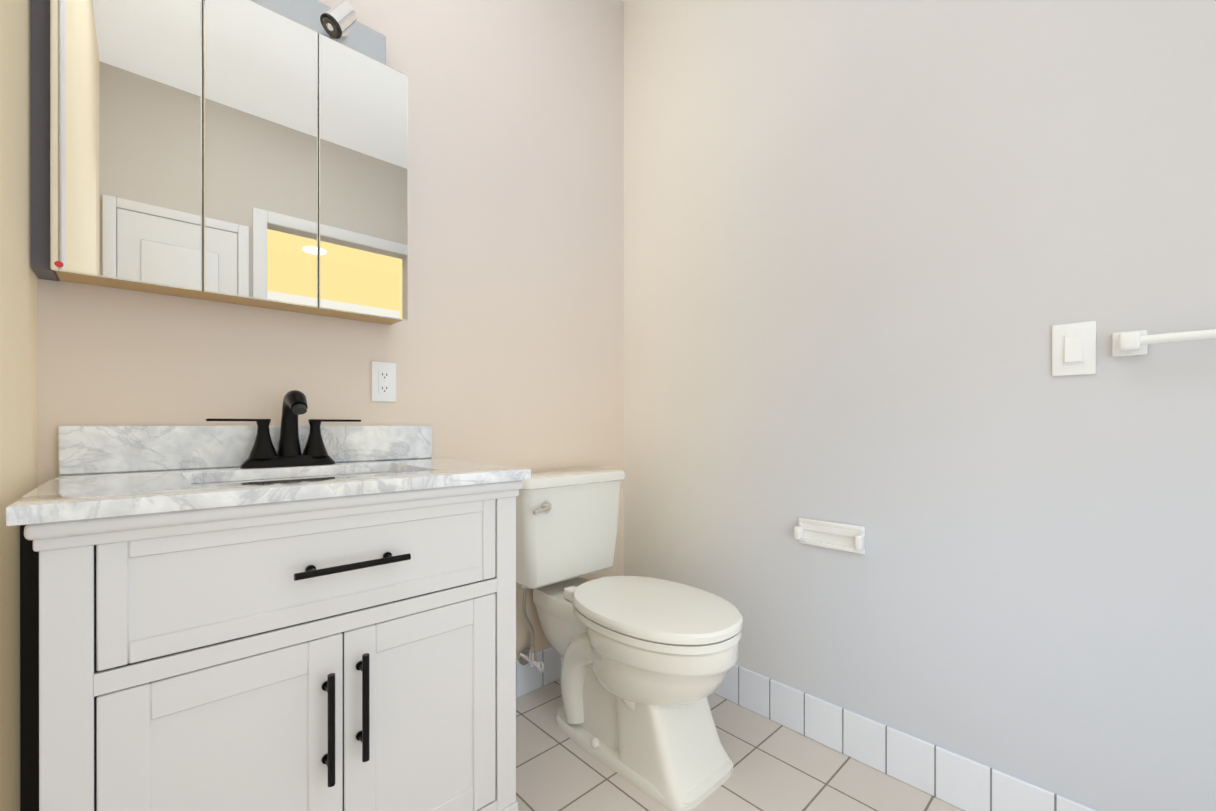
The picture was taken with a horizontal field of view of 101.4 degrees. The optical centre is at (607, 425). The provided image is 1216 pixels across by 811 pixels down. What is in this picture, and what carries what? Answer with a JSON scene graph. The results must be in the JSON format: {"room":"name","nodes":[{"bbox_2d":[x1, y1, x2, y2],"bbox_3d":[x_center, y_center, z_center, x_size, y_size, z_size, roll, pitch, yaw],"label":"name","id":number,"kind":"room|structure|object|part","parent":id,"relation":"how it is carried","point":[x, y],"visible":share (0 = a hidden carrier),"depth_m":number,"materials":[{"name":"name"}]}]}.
{"room":"bathroom","nodes":[
{"label":"bathroom","id":0,"kind":"room"},
{"bbox_2d":[0,0,37,810],"bbox_3d":[-0.363,-0.429,0.089,0.100,2.800,2.410,0,0,-43],"label":"wall","id":1,"kind":"structure","parent":0,"point":[18,393],"depth_m":0.82,"materials":[{"name":"paint"}]},
{"bbox_2d":[37,0,623,659],"bbox_3d":[-0.576,-0.430,1.610,1.870,2.800,0.100,0,0,-43],"label":"wall","id":2,"kind":"structure","parent":0,"point":[503,344],"depth_m":1.65,"materials":[{"name":"paint"}]},
{"bbox_2d":[30,0,407,324],"bbox_3d":[-0.851,-0.708,1.192,0.693,0.832,0.127,0,0,-43],"label":"upper cabinet","id":3,"kind":"object","parent":2,"relation":"attached to","point":[253,153],"visible":1,"depth_m":1.10,"materials":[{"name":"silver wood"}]},
{"bbox_2d":[371,361,395,401],"bbox_3d":[-0.657,-0.128,1.458,0.070,0.116,0.009,0,0,-43],"label":"outlet","id":4,"kind":"object","parent":2,"relation":"attached to","point":[383,381],"visible":1,"depth_m":1.45,"materials":[{"name":"white plastic"}]},
{"bbox_2d":[516,679,963,810],"bbox_3d":[0.873,1.021,0.358,2.270,0.100,3.910,0,0,-43],"label":"floor","id":5,"kind":"structure","parent":0,"point":[777,767],"depth_m":1.37,"materials":[{"name":"tile"}]},
{"bbox_2d":[6,390,530,810],"bbox_3d":[-0.657,0.443,1.071,0.807,1.055,0.568,0,0,-43],"label":"bathroom vanity","id":6,"kind":"object","parent":5,"relation":"on","point":[289,614],"visible":1,"depth_m":0.86,"materials":[{"name":"white paint"}]},
{"bbox_2d":[6,425,530,525],"bbox_3d":[-0.651,0.063,1.084,0.780,0.125,0.556,0,0,-43],"label":"countertop","id":7,"kind":"structure","parent":6,"relation":"on","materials":[{"name":"stone"}]},
{"bbox_2d":[206,390,360,468],"bbox_3d":[-0.761,0.007,1.204,0.326,0.185,0.152,0,0,-43],"label":"faucet","id":8,"kind":"object","parent":7,"relation":"on","point":[263,455],"depth_m":1.22,"materials":[{"name":"black metal"}]},
{"bbox_2d":[516,647,560,697],"bbox_3d":[-0.247,0.903,1.845,0.810,0.133,0.008,0,0,-43],"label":"tile","id":9,"kind":"structure","parent":5,"relation":"on","point":[528,679],"depth_m":1.83,"materials":[{"name":"white tile"}]},
{"bbox_2d":[516,467,742,810],"bbox_3d":[0.046,0.568,1.565,0.464,0.804,0.797,0,0,-43],"label":"toilet","id":10,"kind":"object","parent":5,"relation":"on","point":[647,663],"visible":0.96,"depth_m":1.42,"materials":[{"name":"white ceramic"}]},
{"bbox_3d":[-0.146,0.347,1.770,0.464,0.364,0.212,0,0,-43],"label":"tank","id":11,"kind":"part","parent":10,"relation":"part of","materials":[{"name":"white ceramic"}]},
{"bbox_3d":[0.120,0.542,1.486,0.386,0.060,0.579,0,0,-43],"label":"seat","id":12,"kind":"part","parent":10,"relation":"part of","materials":[{"name":"white plastic"}]},
{"bbox_2d":[714,665,1096,810],"bbox_3d":[0.854,0.903,1.300,0.010,0.133,2.310,0,0,-43],"label":"tile","id":13,"kind":"structure","parent":5,"relation":"on","point":[957,780],"depth_m":1.37,"materials":[{"name":"white tile"}]},
{"bbox_2d":[624,0,1215,810],"bbox_3d":[0.928,-0.430,1.300,0.100,2.800,2.410,0,0,-43],"label":"wall","id":14,"kind":"structure","parent":0,"point":[874,250],"depth_m":1.29,"materials":[{"name":"paint"}]},
{"bbox_2d":[794,518,864,554],"bbox_3d":[0.658,0.330,1.486,0.039,0.080,0.198,0,0,-43],"label":"paper holder","id":15,"kind":"object","parent":14,"relation":"attached to","point":[837,536],"visible":1,"depth_m":1.49,"materials":[{"name":"white ceramic"}]},
{"bbox_2d":[1052,321,1095,375],"bbox_3d":[1.033,-0.170,1.104,0.014,0.116,0.072,0,0,-43],"label":"rocker light switch","id":16,"kind":"object","parent":14,"relation":"attached to","point":[1073,348],"visible":1,"depth_m":1.10,"materials":[{"name":"white plastic"}]},
{"bbox_2d":[1112,329,1215,356],"bbox_3d":[1.287,-0.172,0.803,0.055,0.052,0.666,0,0,-43],"label":"towel rail","id":17,"kind":"object","parent":14,"relation":"attached to","point":[1131,343],"visible":1,"depth_m":1.00,"materials":[{"name":"white ceramic"}]}
]}

